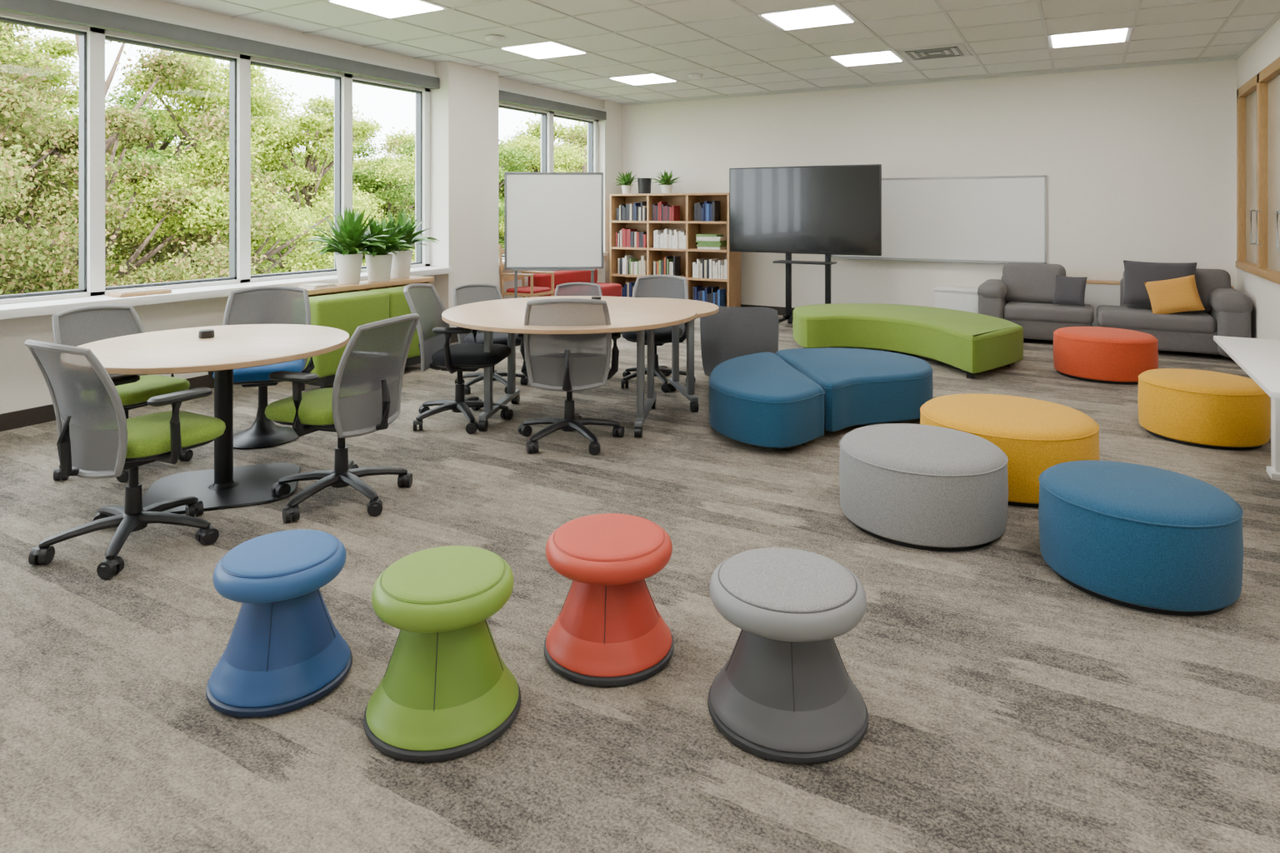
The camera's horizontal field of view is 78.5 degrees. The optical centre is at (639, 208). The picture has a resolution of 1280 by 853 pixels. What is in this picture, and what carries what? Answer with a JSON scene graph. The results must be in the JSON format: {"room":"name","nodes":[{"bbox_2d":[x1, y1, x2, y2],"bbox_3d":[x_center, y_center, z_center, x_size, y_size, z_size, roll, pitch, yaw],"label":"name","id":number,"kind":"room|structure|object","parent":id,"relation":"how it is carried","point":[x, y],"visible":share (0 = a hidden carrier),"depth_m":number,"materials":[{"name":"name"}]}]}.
{"room":"classroom","nodes":[
{"label":"classroom","id":0,"kind":"room"},
{"bbox_2d":[0,0,601,414],"bbox_3d":[-3.246,-0.065,6.651,0.200,2.970,11.580,0,0,29],"label":"wall","id":1,"kind":"structure","parent":0,"point":[23,386],"depth_m":6.03,"materials":[{"name":"paint"}]},
{"bbox_2d":[0,10,429,304],"bbox_3d":[-4.136,-0.355,5.138,0.140,2.050,7.470,0,0,29],"label":"window","id":2,"kind":"structure","parent":1,"relation":"in","point":[92,40],"depth_m":6.48,"materials":[{"name":"white paint"}]},
{"bbox_2d":[0,0,439,89],"bbox_3d":[-3.988,-1.340,5.054,0.080,0.160,7.470,0,0,29],"label":"roller blind","id":3,"kind":"object","parent":2,"relation":"attached to","point":[77,12],"visible":1,"depth_m":6.08,"materials":[{"name":"grey fabric"}]},
{"bbox_2d":[0,266,452,319],"bbox_3d":[-3.997,0.650,5.059,0.460,0.060,7.470,0,0,29],"label":"window sill","id":4,"kind":"structure","parent":1,"relation":"attached to","point":[51,307],"depth_m":5.64,"materials":[{"name":"white paint"}]},
{"bbox_2d":[107,288,171,297],"bbox_3d":[-3.583,0.604,5.618,0.170,0.032,0.350,0,0,29],"label":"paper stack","id":5,"kind":"object","parent":4,"relation":"on","point":[150,291],"visible":1,"depth_m":5.56,"materials":[{"name":"white paper"}]},
{"bbox_2d":[0,334,458,431],"bbox_3d":[-3.183,1.365,6.340,0.215,0.110,11.100,0,0,29],"label":"baseboard","id":6,"kind":"structure","parent":1,"relation":"attached to","point":[22,418],"depth_m":5.15,"materials":[{"name":"black rubber"}]},
{"bbox_2d":[498,101,598,259],"bbox_3d":[-1.278,-0.355,10.190,0.140,2.050,2.520,0,0,29],"label":"window","id":7,"kind":"structure","parent":1,"relation":"in","point":[547,117],"depth_m":10.27,"materials":[{"name":"white paint"}]},
{"bbox_2d":[498,87,606,119],"bbox_3d":[-1.130,-1.340,10.107,0.080,0.160,2.520,0,0,29],"label":"roller blind","id":8,"kind":"object","parent":7,"relation":"attached to","point":[505,95],"visible":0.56,"depth_m":10.00,"materials":[{"name":"grey fabric"}]},
{"bbox_2d":[498,251,607,266],"bbox_3d":[-1.208,0.650,10.151,0.300,0.060,2.520,0,0,29],"label":"window sill","id":9,"kind":"structure","parent":1,"relation":"attached to","point":[605,253],"depth_m":11.08,"materials":[{"name":"white paint"}]},
{"bbox_2d":[434,60,498,327],"bbox_3d":[-1.897,-0.065,8.628,0.200,2.970,0.810,0,0,29],"label":"column","id":10,"kind":"structure","parent":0,"point":[466,102],"depth_m":8.44,"materials":[{"name":"paint"}]},
{"bbox_2d":[601,100,622,283],"bbox_3d":[-0.404,-0.065,11.419,0.050,2.970,0.480,0,0,29],"label":"column","id":11,"kind":"structure","parent":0,"point":[612,127],"depth_m":11.31,"materials":[{"name":"paint"}]},
{"bbox_2d":[0,315,1279,852],"bbox_3d":[0.048,1.495,4.787,7.770,0.150,11.980,0,0,29],"label":"floor","id":12,"kind":"structure","parent":0,"point":[1012,707],"depth_m":2.38,"materials":[{"name":"carpet"}]},
{"bbox_2d":[51,305,193,482],"bbox_3d":[-2.864,0.988,4.319,0.641,0.864,0.630,0,0,24],"label":"chair","id":13,"kind":"object","parent":12,"relation":"on","point":[80,326],"visible":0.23,"depth_m":4.36,"materials":[{"name":"green fabric"}]},
{"bbox_2d":[24,339,225,579],"bbox_3d":[-2.161,0.965,3.310,0.662,0.910,0.700,0,0,29],"label":"chair","id":14,"kind":"object","parent":12,"relation":"on","point":[96,440],"visible":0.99,"depth_m":3.14,"materials":[{"name":"grey plastic"}]},
{"bbox_2d":[77,324,349,514],"bbox_3d":[-2.150,1.050,3.970,1.270,0.740,1.270,0,0,0],"label":"round table","id":15,"kind":"object","parent":12,"relation":"on","point":[226,486],"visible":0.9,"depth_m":3.92,"materials":[{"name":"beige laminate"}]},
{"bbox_2d":[198,329,214,339],"bbox_3d":[-2.280,0.660,4.120,0.076,0.040,0.076,0,0,29],"label":"puck","id":16,"kind":"object","parent":15,"relation":"on","point":[205,333],"visible":1,"depth_m":4.09,"materials":[{"name":"black plastic"}]},
{"bbox_2d":[208,285,314,449],"bbox_3d":[-2.327,0.965,4.841,0.625,0.910,0.675,0,0,-18],"label":"chair","id":17,"kind":"object","parent":12,"relation":"on","point":[266,304],"visible":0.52,"depth_m":4.96,"materials":[{"name":"blue fabric"}]},
{"bbox_2d":[205,530,352,718],"bbox_3d":[-1.084,1.226,2.370,0.402,0.389,0.402,0,0,0],"label":"stool","id":18,"kind":"object","parent":12,"relation":"on","point":[285,652],"visible":1,"depth_m":2.26,"materials":[{"name":"blue plastic"}]},
{"bbox_2d":[264,313,419,523],"bbox_3d":[-1.455,0.965,3.808,0.697,0.910,0.663,0,0,19],"label":"chair","id":19,"kind":"object","parent":12,"relation":"on","point":[364,398],"visible":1,"depth_m":3.69,"materials":[{"name":"green fabric"}]},
{"bbox_2d":[296,275,434,297],"bbox_3d":[-2.568,1.040,7.037,0.560,0.760,1.420,0,0,29],"label":"shelf","id":20,"kind":"object","parent":12,"relation":"on","point":[364,285],"visible":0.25,"depth_m":6.98,"materials":[{"name":"brown wood"}]},
{"bbox_2d":[297,283,337,289],"bbox_3d":[-2.690,0.647,6.537,0.200,0.025,0.230,0,0,29],"label":"paper stack","id":21,"kind":"object","parent":20,"relation":"on","point":[312,286],"visible":0.96,"depth_m":6.48,"materials":[{"name":"white paper"}]},
{"bbox_2d":[304,206,394,284],"bbox_3d":[-2.551,0.317,6.875,0.790,0.686,0.815,0,0,-9],"label":"potted plant","id":22,"kind":"object","parent":20,"relation":"on","point":[348,262],"visible":1,"depth_m":6.78,"materials":[{"name":"green plant"}]},
{"bbox_2d":[357,213,415,281],"bbox_3d":[-2.324,0.350,7.105,0.637,0.619,0.696,0,0,-3],"label":"potted plant","id":23,"kind":"object","parent":20,"relation":"on","point":[378,263],"visible":0.8,"depth_m":7.02,"materials":[{"name":"green plant"}]},
{"bbox_2d":[380,210,442,278],"bbox_3d":[-2.273,0.331,7.450,0.794,0.659,0.721,0,0,29],"label":"potted plant","id":24,"kind":"object","parent":20,"relation":"on","point":[402,261],"visible":0.49,"depth_m":7.37,"materials":[{"name":"green plant"}]},
{"bbox_2d":[300,286,434,390],"bbox_3d":[-2.244,1.060,6.526,0.346,0.720,1.250,0,0,29],"label":"bench","id":25,"kind":"object","parent":12,"relation":"on","point":[347,312],"visible":0.38,"depth_m":6.18,"materials":[{"name":"fabric"}]},
{"bbox_2d":[363,545,520,762],"bbox_3d":[-0.552,1.219,2.210,0.430,0.401,0.430,0,0,0],"label":"stool","id":26,"kind":"object","parent":12,"relation":"on","point":[446,691],"visible":1,"depth_m":2.09,"materials":[{"name":"plastic"}]},
{"bbox_2d":[403,283,513,434],"bbox_3d":[-1.210,0.965,5.240,0.695,0.910,0.663,0,0,6],"label":"chair","id":27,"kind":"object","parent":12,"relation":"on","point":[437,352],"visible":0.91,"depth_m":5.18,"materials":[{"name":"black fabric"}]},
{"bbox_2d":[453,283,528,394],"bbox_3d":[-1.180,1.020,6.206,0.586,0.801,0.625,0,0,-40],"label":"chair","id":28,"kind":"object","parent":12,"relation":"on","point":[474,292],"visible":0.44,"depth_m":6.25,"materials":[{"name":"black fabric"}]},
{"bbox_2d":[498,244,554,299],"bbox_3d":[-1.321,0.920,9.135,0.496,1.002,0.445,0,0,29],"label":"wooden armchair","id":29,"kind":"object","parent":12,"relation":"on","point":[523,291],"visible":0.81,"depth_m":9.05,"materials":[{"name":"brown wood"}]},
{"bbox_2d":[504,172,603,298],"bbox_3d":[-0.942,0.512,8.600,1.080,1.815,0.560,0,0,-3],"label":"whiteboard","id":30,"kind":"object","parent":12,"relation":"on","point":[553,221],"visible":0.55,"depth_m":8.59,"materials":[{"name":"ceramic"}]},
{"bbox_2d":[441,295,697,437],"bbox_3d":[-0.460,1.050,5.240,1.680,0.740,1.680,0,0,8],"label":"round table","id":31,"kind":"object","parent":12,"relation":"on","point":[627,314],"visible":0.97,"depth_m":5.06,"materials":[{"name":"beige laminate"}]},
{"bbox_2d":[591,296,601,299],"bbox_3d":[-0.320,0.663,5.750,0.072,0.034,0.072,0,0,29],"label":"puck","id":32,"kind":"object","parent":31,"relation":"on","point":[592,297],"visible":0.57,"depth_m":5.72,"materials":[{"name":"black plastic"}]},
{"bbox_2d":[517,298,624,455],"bbox_3d":[-0.424,0.965,4.775,0.666,0.910,0.710,0,0,-2],"label":"chair","id":33,"kind":"object","parent":12,"relation":"on","point":[569,363],"visible":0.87,"depth_m":4.58,"materials":[{"name":"black fabric"}]},
{"bbox_2d":[528,269,621,297],"bbox_3d":[-0.803,1.110,9.973,0.580,0.620,1.330,0,0,29],"label":"bench","id":34,"kind":"object","parent":12,"relation":"on","point":[542,280],"visible":0.25,"depth_m":10.00,"materials":[{"name":"fabric"}]},
{"bbox_2d":[554,282,609,369],"bbox_3d":[-0.505,1.038,6.660,0.556,0.764,0.588,0,0,-5],"label":"chair","id":35,"kind":"object","parent":12,"relation":"on","point":[571,288],"visible":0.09,"depth_m":6.90,"materials":[{"name":"black fabric"}]},
{"bbox_2d":[544,513,674,686],"bbox_3d":[-0.099,1.232,2.520,0.418,0.375,0.418,0,0,0],"label":"stool","id":36,"kind":"object","parent":12,"relation":"on","point":[609,630],"visible":1,"depth_m":2.40,"materials":[{"name":"plastic"}]},
{"bbox_2d":[620,275,695,392],"bbox_3d":[0.132,0.992,6.359,0.625,0.855,0.634,0,0,14],"label":"chair","id":37,"kind":"object","parent":12,"relation":"on","point":[651,286],"visible":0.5,"depth_m":6.50,"materials":[{"name":"black fabric"}]},
{"bbox_2d":[609,192,740,307],"bbox_3d":[0.459,0.610,10.712,1.810,1.620,0.402,0,0,29],"label":"bookshelf","id":38,"kind":"object","parent":12,"relation":"on","point":[686,202],"visible":0.55,"depth_m":10.69,"materials":[{"name":"brown wood"}]},
{"bbox_2d":[614,170,638,194],"bbox_3d":[-0.200,-0.372,11.103,0.410,0.343,0.423,0,0,-34],"label":"potted plant","id":39,"kind":"object","parent":38,"relation":"on","point":[627,180],"visible":0.99,"depth_m":11.03,"materials":[{"name":"green plant"}]},
{"bbox_2d":[637,178,651,194],"bbox_3d":[0.064,-0.310,10.937,0.200,0.220,0.200,0,0,29],"label":"planter pot","id":40,"kind":"object","parent":38,"relation":"on","point":[644,184],"visible":0.84,"depth_m":10.86,"materials":[{"name":"plastic"}]},
{"bbox_2d":[650,170,684,193],"bbox_3d":[0.359,-0.379,10.746,0.480,0.358,0.494,0,0,15],"label":"potted plant","id":41,"kind":"object","parent":38,"relation":"on","point":[666,182],"visible":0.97,"depth_m":10.70,"materials":[{"name":"green plant"}]},
{"bbox_2d":[615,200,727,306],"bbox_3d":[0.450,0.602,10.672,1.689,1.399,0.240,0,0,29],"label":"books","id":42,"kind":"object","parent":38,"relation":"in","point":[706,211],"visible":0.89,"depth_m":10.58,"materials":[{"name":"multicoloured paper"}]},
{"bbox_2d":[638,297,718,411],"bbox_3d":[0.070,1.067,5.720,1.000,0.706,1.100,0,0,-12],"label":"table","id":43,"kind":"object","parent":12,"relation":"on","point":[703,309],"visible":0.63,"depth_m":5.62,"materials":[{"name":"beige laminate"}]},
{"bbox_2d":[700,305,779,376],"bbox_3d":[0.809,1.090,6.356,0.628,0.660,0.670,0,0,10],"label":"lounge chair","id":44,"kind":"object","parent":12,"relation":"on","point":[731,332],"visible":0.64,"depth_m":6.11,"materials":[{"name":"grey fabric"}]},
{"bbox_2d":[707,547,868,764],"bbox_3d":[0.414,1.227,2.210,0.444,0.387,0.444,0,0,0],"label":"stool","id":45,"kind":"object","parent":12,"relation":"on","point":[785,692],"visible":1,"depth_m":2.08,"materials":[{"name":"plastic"}]},
{"bbox_2d":[729,164,881,324],"bbox_3d":[1.921,0.463,9.254,1.830,1.915,0.670,0,0,29],"label":"television","id":46,"kind":"object","parent":12,"relation":"on","point":[829,211],"visible":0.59,"depth_m":9.17,"materials":[{"name":"black plastic"}]},
{"bbox_2d":[708,348,933,451],"bbox_3d":[1.151,1.245,5.346,1.803,0.350,1.167,0,0,-33],"label":"ottoman","id":47,"kind":"object","parent":12,"relation":"on","point":[785,399],"visible":0.98,"depth_m":4.93,"materials":[{"name":"teal fabric"}]},
{"bbox_2d":[792,303,1023,379],"bbox_3d":[2.591,1.235,7.737,1.613,0.370,2.227,0,0,-43],"label":"bench","id":48,"kind":"object","parent":12,"relation":"on","point":[971,342],"visible":0.99,"depth_m":7.43,"materials":[{"name":"fabric"}]},
{"bbox_2d":[839,423,1008,551],"bbox_3d":[1.276,1.235,3.560,0.720,0.370,0.720,0,0,29],"label":"round ottoman","id":49,"kind":"object","parent":12,"relation":"on","point":[927,487],"visible":1,"depth_m":3.29,"materials":[{"name":"grey fabric"}]},
{"bbox_2d":[933,285,978,313],"bbox_3d":[3.719,1.175,9.133,0.520,0.490,0.360,0,0,29],"label":"base cabinet","id":50,"kind":"object","parent":12,"relation":"on","point":[961,298],"visible":0.41,"depth_m":9.00,"materials":[{"name":"laminate"}]},
{"bbox_2d":[920,394,1099,507],"bbox_3d":[1.915,1.232,4.100,0.848,0.375,0.848,0,0,29],"label":"round ottoman","id":51,"kind":"object","parent":12,"relation":"on","point":[1035,436],"visible":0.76,"depth_m":3.79,"materials":[{"name":"yellow fabric"}]},
{"bbox_2d":[977,262,1094,340],"bbox_3d":[4.253,1.010,8.431,1.090,0.820,0.735,0,0,29],"label":"sofa","id":52,"kind":"object","parent":12,"relation":"on","point":[1023,297],"visible":0.81,"depth_m":8.31,"materials":[{"name":"grey fabric"}]},
{"bbox_2d":[1052,275,1087,306],"bbox_3d":[4.490,0.860,8.180,0.300,0.297,0.171,0,0,43],"label":"throw pillow","id":53,"kind":"object","parent":52,"relation":"on","point":[1068,290],"visible":1,"depth_m":8.13,"materials":[{"name":"grey fabric"}]},
{"bbox_2d":[1053,326,1158,384],"bbox_3d":[3.941,1.230,6.650,0.768,0.380,0.768,0,0,29],"label":"round ottoman","id":54,"kind":"object","parent":12,"relation":"on","point":[1094,354],"visible":0.94,"depth_m":6.37,"materials":[{"name":"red fabric"}]},
{"bbox_2d":[1038,460,1243,615],"bbox_3d":[1.908,1.235,3.020,0.664,0.370,0.664,0,0,29],"label":"round ottoman","id":55,"kind":"object","parent":12,"relation":"on","point":[1141,537],"visible":1,"depth_m":2.78,"materials":[{"name":"blue fabric"}]},
{"bbox_2d":[1084,280,1233,326],"bbox_3d":[5.304,1.105,8.359,1.640,0.630,0.155,0,0,29],"label":"ledge","id":56,"kind":"object","parent":12,"relation":"on","point":[1097,292],"visible":0.2,"depth_m":8.47,"materials":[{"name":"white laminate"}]},
{"bbox_2d":[1096,268,1252,361],"bbox_3d":[5.235,1.010,7.761,1.220,0.820,0.935,0,0,29],"label":"sofa","id":57,"kind":"object","parent":12,"relation":"on","point":[1227,312],"visible":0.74,"depth_m":7.46,"materials":[{"name":"grey fabric"}]},
{"bbox_2d":[1122,260,1197,304],"bbox_3d":[5.169,0.750,7.795,0.620,0.438,0.229,0,0,33],"label":"cushion","id":58,"kind":"object","parent":57,"relation":"on","point":[1137,273],"visible":0.64,"depth_m":7.80,"materials":[{"name":"grey fabric"}]},
{"bbox_2d":[1144,275,1204,314],"bbox_3d":[5.152,0.845,7.563,0.476,0.412,0.213,0,0,29],"label":"throw pillow","id":59,"kind":"object","parent":57,"relation":"on","point":[1181,294],"visible":1,"depth_m":7.51,"materials":[{"name":"fabric"}]},
{"bbox_2d":[1137,368,1270,450],"bbox_3d":[3.506,1.232,4.890,0.674,0.375,0.674,0,0,29],"label":"round ottoman","id":60,"kind":"object","parent":12,"relation":"on","point":[1200,408],"visible":0.88,"depth_m":4.64,"materials":[{"name":"yellow fabric"}]},
{"bbox_2d":[1213,335,1279,480],"bbox_3d":[3.159,1.070,3.584,0.690,0.700,1.550,0,0,29],"label":"desk","id":61,"kind":"object","parent":12,"relation":"on","point":[1259,358],"visible":1,"depth_m":3.96,"materials":[{"name":"laminate"}]},
{"bbox_2d":[158,0,1279,103],"bbox_3d":[0.048,-1.625,4.787,7.770,0.150,11.980,0,0,29],"label":"ceiling","id":62,"kind":"structure","parent":0,"point":[508,12],"depth_m":6.96,"materials":[{"name":"tile"}]},
{"bbox_2d":[325,0,447,18],"bbox_3d":[-1.915,-1.543,5.941,0.638,0.011,0.638,0,0,30],"label":"ceiling light panel","id":63,"kind":"object","parent":62,"relation":"in","point":[386,8],"depth_m":5.99,"materials":[{"name":"white plastic"}]},
{"bbox_2d":[485,35,504,43],"bbox_3d":[-1.313,-1.520,7.062,0.170,0.041,0.170,0,0,29],"label":"smoke detector","id":64,"kind":"object","parent":62,"relation":"attached to","point":[492,38],"visible":1,"depth_m":7.01,"materials":[{"name":"white paint"}]},
{"bbox_2d":[500,41,588,59],"bbox_3d":[-0.937,-1.543,7.670,0.638,0.011,0.638,0,0,30],"label":"ceiling light panel","id":65,"kind":"object","parent":62,"relation":"in","point":[547,49],"depth_m":7.63,"materials":[{"name":"white plastic"}]},
{"bbox_2d":[608,73,678,84],"bbox_3d":[0.041,-1.543,9.398,0.638,0.011,0.638,0,0,30],"label":"ceiling light panel","id":66,"kind":"object","parent":62,"relation":"in","point":[645,78],"depth_m":9.36,"materials":[{"name":"white plastic"}]},
{"bbox_2d":[688,74,702,79],"bbox_3d":[0.643,-1.520,9.057,0.170,0.041,0.170,0,0,29],"label":"smoke detector","id":67,"kind":"object","parent":62,"relation":"attached to","point":[691,76],"visible":1,"depth_m":9.00,"materials":[{"name":"white paint"}]},
{"bbox_2d":[215,0,1279,105],"bbox_3d":[0.048,-1.535,4.787,7.370,0.030,11.580,0,0,29],"label":"grid","id":68,"kind":"object","parent":62,"relation":"attached to","point":[1277,17],"visible":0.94,"depth_m":7.42,"materials":[{"name":"grey metal"}]},
{"bbox_2d":[758,5,856,30],"bbox_3d":[1.368,-1.543,6.366,0.638,0.011,0.638,0,0,30],"label":"ceiling light panel","id":69,"kind":"object","parent":62,"relation":"in","point":[832,14],"depth_m":6.33,"materials":[{"name":"white plastic"}]},
{"bbox_2d":[828,50,904,66],"bbox_3d":[2.346,-1.543,8.094,0.638,0.011,0.638,0,0,30],"label":"ceiling light panel","id":70,"kind":"object","parent":62,"relation":"in","point":[885,57],"depth_m":8.05,"materials":[{"name":"white plastic"}]},
{"bbox_2d":[897,44,970,60],"bbox_3d":[2.922,-1.539,7.768,0.600,0.018,0.600,0,0,30],"label":"ceiling air vent","id":71,"kind":"object","parent":62,"relation":"in","point":[956,50],"depth_m":7.71,"materials":[{"name":"grey metal"}]},
{"bbox_2d":[1047,27,1131,48],"bbox_3d":[4.074,-1.543,7.116,0.638,0.011,0.638,0,0,30],"label":"ceiling light panel","id":72,"kind":"object","parent":62,"relation":"in","point":[1121,34],"depth_m":7.07,"materials":[{"name":"white plastic"}]},
{"bbox_2d":[622,60,1237,307],"bbox_3d":[2.949,-0.065,9.913,7.770,2.970,0.200,0,0,29],"label":"wall","id":73,"kind":"structure","parent":0,"point":[1139,164],"depth_m":9.09,"materials":[{"name":"paint"}]},
{"bbox_2d":[740,304,795,315],"bbox_3d":[2.918,1.365,9.807,7.320,0.110,0.015,0,0,29],"label":"baseboard","id":74,"kind":"structure","parent":73,"relation":"attached to","point":[781,310],"depth_m":10.41,"materials":[{"name":"black rubber"}]},
{"bbox_2d":[831,175,1046,264],"bbox_3d":[3.511,0.133,9.434,2.460,1.015,0.080,0,0,29],"label":"whiteboard","id":75,"kind":"object","parent":73,"relation":"attached to","point":[986,219],"visible":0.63,"depth_m":9.27,"materials":[{"name":"ceramic"}]},
{"bbox_2d":[1237,18,1279,339],"bbox_3d":[3.343,-0.065,2.923,0.200,2.970,11.580,0,0,29],"label":"wall","id":76,"kind":"structure","parent":0,"point":[1264,294],"depth_m":6.92,"materials":[{"name":"paint"}]},
{"bbox_2d":[1235,56,1279,284],"bbox_3d":[4.377,-0.300,4.911,0.158,1.800,6.860,0,0,29],"label":"window","id":77,"kind":"structure","parent":76,"relation":"in","point":[1257,99],"depth_m":6.90,"materials":[{"name":"brown wood"}]},
{"label":"outside","id":78,"kind":"structure","parent":0,"visible":0},
{"bbox_3d":[-32.190,5.070,41.191,83.400,0.100,160.000,0,0,30],"label":"lawn","id":79,"kind":"structure","parent":78,"visible":0},
{"bbox_2d":[0,21,126,294],"bbox_3d":[-9.944,0.569,10.501,5.114,8.925,5.873,0,0,-12],"label":"deciduous tree","id":80,"kind":"object","parent":79,"relation":"on","point":[13,104],"visible":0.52,"depth_m":10.98,"materials":[{"name":"green plant"}]},
{"bbox_2d":[0,23,183,284],"bbox_3d":[-14.838,0.263,18.607,6.223,9.538,7.220,0,0,3],"label":"deciduous tree","id":81,"kind":"object","parent":79,"relation":"on","point":[57,47],"visible":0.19,"depth_m":18.47,"materials":[{"name":"green plant"}]},
{"bbox_2d":[13,112,205,276],"bbox_3d":[-22.980,0.475,32.505,11.757,9.112,12.471,0,0,36],"label":"deciduous tree","id":82,"kind":"object","parent":79,"relation":"on","point":[158,141],"visible":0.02,"depth_m":34.00,"materials":[{"name":"green plant"}]},
{"bbox_2d":[13,68,229,290],"bbox_3d":[-13.673,0.625,22.000,7.850,8.813,6.576,0,0,41],"label":"deciduous tree","id":83,"kind":"object","parent":79,"relation":"on","point":[150,154],"visible":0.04,"depth_m":21.40,"materials":[{"name":"green plant"}]},
{"bbox_2d":[0,22,299,294],"bbox_3d":[-8.722,0.666,12.526,5.873,8.731,5.114,0,0,-4],"label":"deciduous tree","id":84,"kind":"object","parent":79,"relation":"on","point":[127,123],"visible":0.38,"depth_m":12.65,"materials":[{"name":"green plant"}]},
{"bbox_2d":[45,50,385,290],"bbox_3d":[-7.943,0.991,14.808,4.927,8.078,5.716,0,0,32],"label":"deciduous tree","id":85,"kind":"object","parent":79,"relation":"on","point":[213,157],"visible":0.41,"depth_m":14.23,"materials":[{"name":"green plant"}]},
{"bbox_2d":[168,141,330,275],"bbox_3d":[-13.193,0.918,27.062,6.070,8.226,7.246,0,0,-7],"label":"deciduous tree","id":86,"kind":"object","parent":79,"relation":"on","point":[297,154],"visible":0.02,"depth_m":26.08,"materials":[{"name":"green plant"}]},
{"bbox_2d":[167,95,414,274],"bbox_3d":[-7.927,1.185,18.617,6.317,7.689,5.445,0,0,-35],"label":"deciduous tree","id":87,"kind":"object","parent":79,"relation":"on","point":[317,130],"visible":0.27,"depth_m":18.33,"materials":[{"name":"green plant"}]},
{"bbox_2d":[271,150,376,254],"bbox_3d":[-19.177,0.778,43.738,13.857,8.505,13.064,0,0,30],"label":"deciduous tree","id":88,"kind":"object","parent":79,"relation":"on","point":[358,159],"visible":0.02,"depth_m":41.94,"materials":[{"name":"green plant"}]},
{"bbox_2d":[264,135,414,264],"bbox_3d":[-11.789,0.956,31.119,7.634,8.149,6.648,0,0,-8],"label":"deciduous tree","id":89,"kind":"object","parent":79,"relation":"on","point":[387,149],"visible":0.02,"depth_m":31.21,"materials":[{"name":"green plant"}]},
{"bbox_2d":[300,138,414,269],"bbox_3d":[-7.196,1.504,21.879,6.038,7.051,5.059,0,0,19],"label":"deciduous tree","id":90,"kind":"object","parent":79,"relation":"on","point":[382,190],"visible":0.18,"depth_m":20.93,"materials":[{"name":"green plant"}]},
{"bbox_2d":[352,126,503,238],"bbox_3d":[-8.954,0.778,33.673,8.314,8.505,7.838,0,0,-15],"label":"deciduous tree","id":91,"kind":"object","parent":79,"relation":"on","point":[408,137],"visible":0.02,"depth_m":32.70,"materials":[{"name":"green plant"}]},
{"bbox_2d":[395,138,540,254],"bbox_3d":[-5.323,1.406,24.364,6.642,7.246,5.565,0,0,42],"label":"deciduous tree","id":92,"kind":"object","parent":79,"relation":"on","point":[514,168],"visible":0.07,"depth_m":23.71,"materials":[{"name":"green plant"}]},
{"bbox_2d":[498,129,574,239],"bbox_3d":[-6.308,0.625,35.352,6.576,8.813,7.850,0,0,45],"label":"deciduous tree","id":93,"kind":"object","parent":79,"relation":"on","point":[519,134],"visible":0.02,"depth_m":35.95,"materials":[{"name":"green plant"}]},
{"bbox_2d":[498,134,587,239],"bbox_3d":[-3.413,1.282,25.554,6.016,7.494,5.186,0,0,-1],"label":"deciduous tree","id":94,"kind":"object","parent":79,"relation":"on","point":[570,158],"visible":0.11,"depth_m":25.46,"materials":[{"name":"green plant"}]},
{"bbox_2d":[498,114,587,172],"bbox_3d":[-3.509,0.273,37.698,9.007,9.517,8.491,0,0,-24],"label":"deciduous tree","id":95,"kind":"object","parent":79,"relation":"on","point":[558,133],"visible":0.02,"depth_m":36.86,"materials":[{"name":"green plant"}]},
{"bbox_2d":[501,130,587,221],"bbox_3d":[-1.984,1.150,26.690,5.626,7.761,6.460,0,0,-27],"label":"deciduous tree","id":96,"kind":"object","parent":79,"relation":"on","point":[578,137],"visible":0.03,"depth_m":27.07,"materials":[{"name":"green plant"}]}
]}

